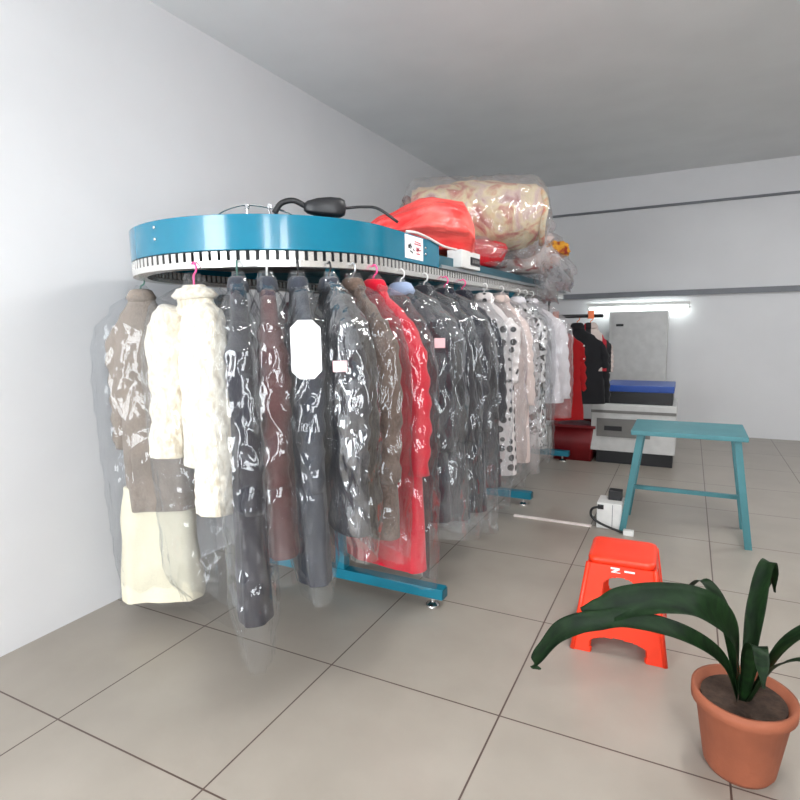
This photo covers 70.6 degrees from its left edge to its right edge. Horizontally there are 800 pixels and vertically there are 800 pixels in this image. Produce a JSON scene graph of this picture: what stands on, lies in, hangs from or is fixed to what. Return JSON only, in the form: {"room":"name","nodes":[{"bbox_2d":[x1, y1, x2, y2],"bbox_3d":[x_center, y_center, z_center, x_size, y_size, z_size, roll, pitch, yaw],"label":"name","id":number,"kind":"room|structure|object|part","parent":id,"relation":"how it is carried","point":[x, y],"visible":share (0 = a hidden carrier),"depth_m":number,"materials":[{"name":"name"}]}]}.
{"room":"laundry","nodes":[
{"label":"laundry","id":0,"kind":"room"},
{"bbox_2d":[0,0,480,656],"bbox_3d":[-1.260,-0.688,4.004,0.120,3.460,11.100,3,9,27],"label":"wall","id":1,"kind":"structure","parent":0,"point":[117,116],"depth_m":3.08,"materials":[{"name":"paint"}]},
{"bbox_2d":[0,425,799,799],"bbox_3d":[1.278,1.178,2.972,5.700,0.060,11.100,3,9,27],"label":"floor","id":2,"kind":"structure","parent":0,"point":[351,690],"depth_m":2.53,"materials":[{"name":"tile"}]},
{"bbox_2d":[129,204,569,608],"bbox_3d":[0.336,-0.119,4.769,1.448,2.066,5.389,3,9,27],"label":"conveyor","id":3,"kind":"object","parent":2,"relation":"on","point":[163,251],"visible":0.68,"depth_m":2.46,"materials":[{"name":"teal metal"}]},
{"bbox_2d":[105,281,205,603],"bbox_3d":[-1.278,0.230,2.950,0.561,1.722,0.320,-2,8,-3],"label":"coat","id":4,"kind":"object","parent":3,"relation":"hanging from","point":[161,561],"visible":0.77,"depth_m":2.91,"materials":[{"name":"beige fabric"}]},
{"bbox_2d":[144,261,232,517],"bbox_3d":[-0.817,0.181,2.353,0.540,1.482,0.383,5,10,36],"label":"jacket","id":5,"kind":"object","parent":3,"relation":"hanging from","point":[185,343],"visible":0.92,"depth_m":2.18,"materials":[{"name":"white fabric"}]},
{"bbox_2d":[214,288,256,360],"bbox_3d":[-1.088,-0.182,3.547,0.472,1.072,0.127,3,9,27],"label":"coat","id":6,"kind":"object","parent":3,"relation":"hanging from","point":[222,301],"visible":0.06,"depth_m":3.44,"materials":[{"name":"grey fabric"}]},
{"bbox_2d":[223,260,273,627],"bbox_3d":[-0.618,0.227,2.287,0.244,1.562,0.559,-3,8,-14],"label":"coat","id":7,"kind":"object","parent":3,"relation":"hanging from","point":[255,608],"visible":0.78,"depth_m":2.14,"materials":[{"name":"grey fabric"}]},
{"bbox_3d":[-0.621,-0.773,2.373,0.418,0.091,0.069,-1,8,4],"label":"bracket rod","id":8,"kind":"part","parent":3,"relation":"part of","materials":[{"name":"silver metal"}]},
{"bbox_2d":[256,260,299,560],"bbox_3d":[-0.516,0.061,2.303,0.260,1.242,0.529,-3,8,-15],"label":"coat","id":9,"kind":"object","parent":3,"relation":"hanging from","point":[274,378],"visible":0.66,"depth_m":2.14,"materials":[{"name":"brown fabric"}]},
{"bbox_2d":[278,302,288,337],"bbox_3d":[-0.776,-0.255,4.156,0.452,1.102,0.129,3,9,27],"label":"coat","id":10,"kind":"object","parent":3,"relation":"hanging from","point":[283,317],"visible":0.07,"depth_m":4.11,"materials":[{"name":"white plastic"}]},
{"bbox_2d":[129,214,438,279],"bbox_3d":[-0.658,-0.748,2.861,1.312,0.138,1.276,3,9,27],"label":"hood","id":11,"kind":"object","parent":3,"relation":"attached to","point":[215,234],"depth_m":2.32,"materials":[{"name":"teal paint"}]},
{"bbox_2d":[284,260,332,587],"bbox_3d":[-0.362,0.118,2.267,0.250,1.352,0.708,-4,8,-20],"label":"coat","id":12,"kind":"object","parent":3,"relation":"hanging from","point":[302,336],"visible":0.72,"depth_m":2.21,"materials":[{"name":"grey fabric"}]},
{"bbox_2d":[272,197,398,222],"bbox_3d":[-0.271,-0.797,2.388,0.527,0.112,0.078,-2,8,-5],"label":"power adapter","id":13,"kind":"object","parent":3,"relation":"on","point":[334,207],"visible":0.98,"depth_m":2.35,"materials":[{"name":"black plastic"}]},
{"bbox_3d":[-0.362,0.108,3.284,0.060,1.810,0.060,3,9,27],"label":"post","id":14,"kind":"part","parent":3,"relation":"part of","materials":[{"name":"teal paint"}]},
{"bbox_2d":[309,261,382,555],"bbox_3d":[-0.267,0.014,2.388,0.258,1.182,0.641,-5,9,-29],"label":"coat","id":15,"kind":"object","parent":3,"relation":"hanging from","point":[347,435],"visible":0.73,"depth_m":2.24,"materials":[{"name":"grey fabric"}]},
{"bbox_2d":[340,262,402,540],"bbox_3d":[-0.185,0.032,2.471,0.237,1.242,0.607,-7,10,-39],"label":"coat","id":16,"kind":"object","parent":3,"relation":"hanging from","point":[386,346],"visible":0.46,"depth_m":2.32,"materials":[{"name":"brown fabric"}]},
{"bbox_2d":[346,264,431,573],"bbox_3d":[-0.096,0.106,2.582,0.631,1.422,0.247,5,10,37],"label":"coat","id":17,"kind":"object","parent":3,"relation":"hanging from","point":[407,553],"visible":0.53,"depth_m":2.45,"materials":[{"name":"red fabric"}]},
{"bbox_3d":[0.072,-0.766,2.844,0.002,0.113,0.210,3,9,27],"label":"label plate","id":18,"kind":"part","parent":3,"relation":"part of","materials":[{"name":"white plastic"}]},
{"bbox_2d":[387,268,454,577],"bbox_3d":[0.025,0.115,2.799,0.652,1.502,0.248,3,9,27],"label":"coat","id":19,"kind":"object","parent":3,"relation":"hanging from","point":[437,341],"visible":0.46,"depth_m":2.67,"materials":[{"name":"grey fabric"}]},
{"bbox_2d":[367,197,474,255],"bbox_3d":[-0.030,-1.054,3.486,0.985,0.375,0.516,-2,8,-8],"label":"bag","id":20,"kind":"object","parent":3,"relation":"on","point":[449,223],"visible":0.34,"depth_m":3.32,"materials":[{"name":"plastic"}]},
{"bbox_2d":[405,230,479,270],"bbox_3d":[0.256,-0.836,3.215,0.106,0.135,0.981,3,9,27],"label":"control box","id":21,"kind":"object","parent":3,"relation":"attached to","point":[462,259],"visible":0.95,"depth_m":3.37,"materials":[{"name":"white plastic"}]},
{"bbox_3d":[0.192,-0.861,3.074,0.031,0.044,0.682,3,9,27],"label":"power cord","id":22,"kind":"part","parent":21,"relation":"part of","materials":[{"name":"white plastic"}]},
{"bbox_2d":[414,272,476,520],"bbox_3d":[0.148,0.030,3.036,0.615,1.402,0.250,3,9,27],"label":"coat","id":23,"kind":"object","parent":3,"relation":"hanging from","point":[464,407],"visible":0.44,"depth_m":2.91,"materials":[{"name":"grey fabric"}]},
{"bbox_3d":[0.516,-0.140,4.996,0.060,1.810,0.060,3,9,27],"label":"post","id":24,"kind":"part","parent":3,"relation":"part of","materials":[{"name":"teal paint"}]},
{"bbox_2d":[436,276,490,512],"bbox_3d":[0.278,0.023,3.288,0.617,1.462,0.251,3,9,27],"label":"coat","id":25,"kind":"object","parent":3,"relation":"hanging from","point":[480,339],"visible":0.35,"depth_m":3.16,"materials":[{"name":"grey fabric"}]},
{"bbox_2d":[455,279,507,487],"bbox_3d":[0.404,-0.042,3.529,0.619,1.402,0.262,3,9,27],"label":"coat","id":26,"kind":"object","parent":3,"relation":"hanging from","point":[497,395],"visible":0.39,"depth_m":3.41,"materials":[{"name":"grey fabric"}]},
{"bbox_2d":[475,239,507,267],"bbox_3d":[0.422,-1.066,4.074,0.905,0.226,0.442,-6,9,-33],"label":"bundle","id":27,"kind":"object","parent":3,"relation":"on","point":[492,253],"visible":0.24,"depth_m":4.02,"materials":[{"name":"fabric"}]},
{"bbox_2d":[402,180,548,249],"bbox_3d":[0.579,-1.428,4.444,1.162,0.647,0.642,-1,8,0],"label":"bedding","id":28,"kind":"object","parent":27,"relation":"on","point":[514,215],"visible":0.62,"depth_m":4.22,"materials":[{"name":"beige fabric"}]},
{"bbox_2d":[473,283,520,475],"bbox_3d":[0.592,-0.095,3.897,0.580,1.402,0.273,3,9,27],"label":"dress","id":29,"kind":"object","parent":3,"relation":"hanging from","point":[509,330],"visible":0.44,"depth_m":3.78,"materials":[{"name":"white fabric"}]},
{"bbox_2d":[494,286,535,462],"bbox_3d":[0.763,-0.154,4.230,0.586,1.382,0.285,3,9,27],"label":"coat","id":30,"kind":"object","parent":3,"relation":"hanging from","point":[524,390],"visible":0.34,"depth_m":4.12,"materials":[{"name":"beige fabric"}]},
{"bbox_3d":[1.342,-1.250,6.763,1.340,0.011,0.670,3,9,27],"label":"plate","id":31,"kind":"part","parent":3,"relation":"part of","materials":[{"name":"metal"}]},
{"bbox_2d":[491,232,570,274],"bbox_3d":[0.867,-1.268,4.987,1.392,0.841,0.932,-2,8,-8],"label":"bag","id":32,"kind":"object","parent":3,"relation":"on","point":[532,259],"visible":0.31,"depth_m":4.82,"materials":[{"name":"clear plastic"}]},
{"bbox_2d":[510,288,552,448],"bbox_3d":[0.969,-0.202,4.631,0.559,1.402,0.274,3,9,27],"label":"dress","id":33,"kind":"object","parent":3,"relation":"hanging from","point":[538,331],"visible":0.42,"depth_m":4.52,"materials":[{"name":"white fabric"}]},
{"bbox_2d":[524,290,546,448],"bbox_3d":[1.072,-0.231,4.830,0.515,1.402,0.252,3,9,27],"label":"dress","id":34,"kind":"object","parent":3,"relation":"hanging from","point":[529,305],"visible":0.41,"depth_m":4.76,"materials":[{"name":"white fabric"}]},
{"bbox_2d":[525,291,570,403],"bbox_3d":[1.172,-0.409,5.012,0.719,1.102,0.316,3,9,27],"label":"jacket","id":35,"kind":"object","parent":3,"relation":"hanging from","point":[556,329],"visible":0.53,"depth_m":4.86,"materials":[{"name":"white fabric"}]},
{"bbox_2d":[548,292,603,317],"bbox_3d":[1.728,-0.961,5.649,0.608,0.280,0.036,-1,8,0],"label":"bar","id":36,"kind":"object","parent":3,"relation":"attached to","point":[572,315],"visible":0.68,"depth_m":5.65,"materials":[{"name":"black metal"}]},
{"bbox_2d":[546,311,586,420],"bbox_3d":[1.584,-0.345,5.724,0.637,1.090,0.185,0,8,9],"label":"coat","id":37,"kind":"object","parent":36,"relation":"hanging from","point":[572,408],"visible":0.41,"depth_m":5.67,"materials":[{"name":"red fabric"}]},
{"bbox_2d":[567,318,610,403],"bbox_3d":[1.806,-0.404,5.721,0.649,0.882,0.179,0,8,9],"label":"coat","id":38,"kind":"object","parent":36,"relation":"hanging from","point":[597,383],"visible":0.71,"depth_m":5.65,"materials":[{"name":"black fabric"}]},
{"bbox_2d":[584,311,613,371],"bbox_3d":[1.927,-0.588,5.703,0.454,0.617,0.171,0,8,9],"label":"garment on hanger","id":39,"kind":"object","parent":36,"relation":"hanging from","point":[591,327],"visible":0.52,"depth_m":5.65,"materials":[{"name":"beige fabric"}]},
{"bbox_2d":[513,514,591,526],"bbox_3d":[1.189,0.945,4.434,0.600,0.014,0.030,3,9,27],"label":"strip","id":40,"kind":"object","parent":2,"relation":"on","point":[514,515],"visible":1,"depth_m":4.42,"materials":[{"name":"white plastic"}]},
{"bbox_2d":[550,418,595,460],"bbox_3d":[2.026,0.443,6.527,0.500,0.416,0.500,3,9,27],"label":"storage bin","id":41,"kind":"object","parent":2,"relation":"on","point":[575,436],"visible":0.86,"depth_m":6.33,"materials":[{"name":"red plastic"}]},
{"bbox_2d":[589,495,624,533],"bbox_3d":[1.582,0.862,4.295,0.245,0.200,0.268,3,9,27],"label":"box","id":42,"kind":"object","parent":2,"relation":"on","point":[609,512],"visible":0.97,"depth_m":4.23,"materials":[{"name":"white plastic"}]},
{"bbox_2d":[608,488,622,500],"bbox_3d":[1.649,0.721,4.319,0.095,0.070,0.090,3,9,27],"label":"case","id":43,"kind":"object","parent":42,"relation":"on","point":[616,494],"visible":1,"depth_m":4.29,"materials":[{"name":"plastic"}]},
{"bbox_2d":[570,536,667,668],"bbox_3d":[1.093,0.951,2.784,0.428,0.452,0.428,2,8,25],"label":"plastic stool","id":44,"kind":"object","parent":2,"relation":"on","point":[634,561],"visible":0.67,"depth_m":2.66,"materials":[{"name":"red plastic"}]},
{"bbox_3d":[1.167,0.942,2.941,0.416,0.420,0.070,2,8,25],"label":"panel","id":45,"kind":"part","parent":44,"relation":"part of","materials":[{"name":"red plastic"}]},
{"bbox_3d":[1.089,0.744,2.756,0.300,0.035,0.300,2,8,25],"label":"seat","id":46,"kind":"part","parent":44,"relation":"part of","materials":[{"name":"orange plastic"}]},
{"bbox_3d":[1.251,0.972,2.713,0.070,0.420,0.416,2,8,25],"label":"panel","id":47,"kind":"part","parent":44,"relation":"part of","materials":[{"name":"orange plastic"}]},
{"bbox_2d":[623,529,633,536],"bbox_3d":[1.664,0.966,4.114,0.072,0.040,0.040,3,9,27],"label":"plug","id":48,"kind":"object","parent":2,"relation":"on","point":[626,532],"visible":1,"depth_m":4.10,"materials":[{"name":"white plastic"}]},
{"bbox_2d":[591,398,677,467],"bbox_3d":[2.631,0.334,6.338,0.840,0.660,0.718,3,9,27],"label":"laundry machine","id":49,"kind":"object","parent":2,"relation":"on","point":[613,441],"visible":0.77,"depth_m":6.06,"materials":[{"name":"white painted metal"},{"name":"grey plastic"},{"name":"black plastic"}]},
{"bbox_3d":[2.392,0.305,6.063,0.540,0.200,0.011,3,9,27],"label":"control panel","id":50,"kind":"part","parent":49,"relation":"part of","materials":[{"name":"grey metal"}]},
{"bbox_2d":[609,380,675,405],"bbox_3d":[2.658,-0.087,6.239,0.680,0.200,0.580,3,9,27],"label":"equipment case","id":51,"kind":"object","parent":49,"relation":"on","point":[621,391],"visible":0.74,"depth_m":6.00,"materials":[{"name":"black plastic"}]},
{"bbox_3d":[2.656,-0.152,6.231,0.680,0.070,0.580,3,9,27],"label":"lid","id":52,"kind":"part","parent":51,"relation":"part of","materials":[{"name":"blue plastic"}]},
{"bbox_2d":[609,310,668,381],"bbox_3d":[3.192,-0.353,7.603,0.700,1.660,0.502,3,9,27],"label":"tall cabinet","id":53,"kind":"object","parent":2,"relation":"on","point":[639,339],"visible":0.66,"depth_m":7.33,"materials":[{"name":"grey metal"}]},
{"bbox_2d":[530,558,799,789],"bbox_3d":[1.045,0.908,2.017,1.036,0.740,0.606,3,9,27],"label":"potted plant","id":54,"kind":"object","parent":2,"relation":"on","point":[747,717],"visible":1,"depth_m":1.87,"materials":[{"name":"green plant"}]},
{"bbox_3d":[1.183,1.143,1.961,0.320,0.285,0.320,3,9,27],"label":"pot","id":55,"kind":"part","parent":54,"relation":"part of","materials":[{"name":"ceramic"}]},
{"bbox_2d":[619,419,751,550],"bbox_3d":[2.092,0.583,4.145,0.844,0.775,0.520,3,9,27],"label":"table","id":56,"kind":"object","parent":2,"relation":"on","point":[735,433],"visible":0.98,"depth_m":4.04,"materials":[{"name":"paint"}]},
{"bbox_3d":[1.685,0.612,4.120,0.144,0.740,0.044,3,9,27],"label":"leg","id":57,"kind":"part","parent":56,"relation":"part of","materials":[{"name":"paint"}]},
{"bbox_3d":[1.875,0.558,4.490,0.144,0.740,0.044,3,9,27],"label":"leg","id":58,"kind":"part","parent":56,"relation":"part of","materials":[{"name":"paint"}]},
{"bbox_3d":[2.094,0.674,4.157,0.724,0.030,0.025,3,9,27],"label":"rail","id":59,"kind":"part","parent":56,"relation":"part of","materials":[{"name":"paint"}]},
{"bbox_3d":[2.499,0.588,4.175,0.144,0.740,0.044,3,9,27],"label":"leg","id":60,"kind":"part","parent":56,"relation":"part of","materials":[{"name":"paint"}]},
{"bbox_3d":[2.309,0.642,3.804,0.144,0.740,0.044,3,9,27],"label":"leg","id":61,"kind":"part","parent":56,"relation":"part of","materials":[{"name":"paint"}]},
{"bbox_2d":[149,0,799,187],"bbox_3d":[1.210,-2.329,2.498,5.700,0.100,11.100,3,9,27],"label":"ceiling","id":62,"kind":"structure","parent":0,"point":[543,93],"depth_m":4.38,"materials":[{"name":"paint"}]},
{"bbox_2d":[481,156,799,440],"bbox_3d":[3.740,-1.271,7.598,5.500,3.460,0.120,3,9,27],"label":"wall","id":63,"kind":"structure","parent":0,"point":[734,358],"depth_m":7.38,"materials":[{"name":"paint"}]},
{"bbox_2d":[587,301,690,310],"bbox_3d":[3.226,-1.281,7.690,1.300,0.095,0.060,3,9,27],"label":"lamp","id":64,"kind":"object","parent":63,"relation":"attached to","point":[662,302],"visible":1,"depth_m":7.66,"materials":[{"name":"white plastic"}]},
{"bbox_2d":[547,190,799,218],"bbox_3d":[3.500,-2.563,7.442,4.500,0.034,0.034,3,9,27],"label":"trim","id":65,"kind":"structure","parent":63,"relation":"attached to","point":[789,192],"depth_m":7.37,"materials":[{"name":"grey metal"}]},
{"bbox_2d":[562,285,799,299],"bbox_3d":[3.609,-1.428,7.545,4.300,0.070,0.049,3,9,27],"label":"trim","id":66,"kind":"structure","parent":63,"relation":"attached to","point":[793,287],"depth_m":7.43,"materials":[{"name":"grey metal"}]}
]}

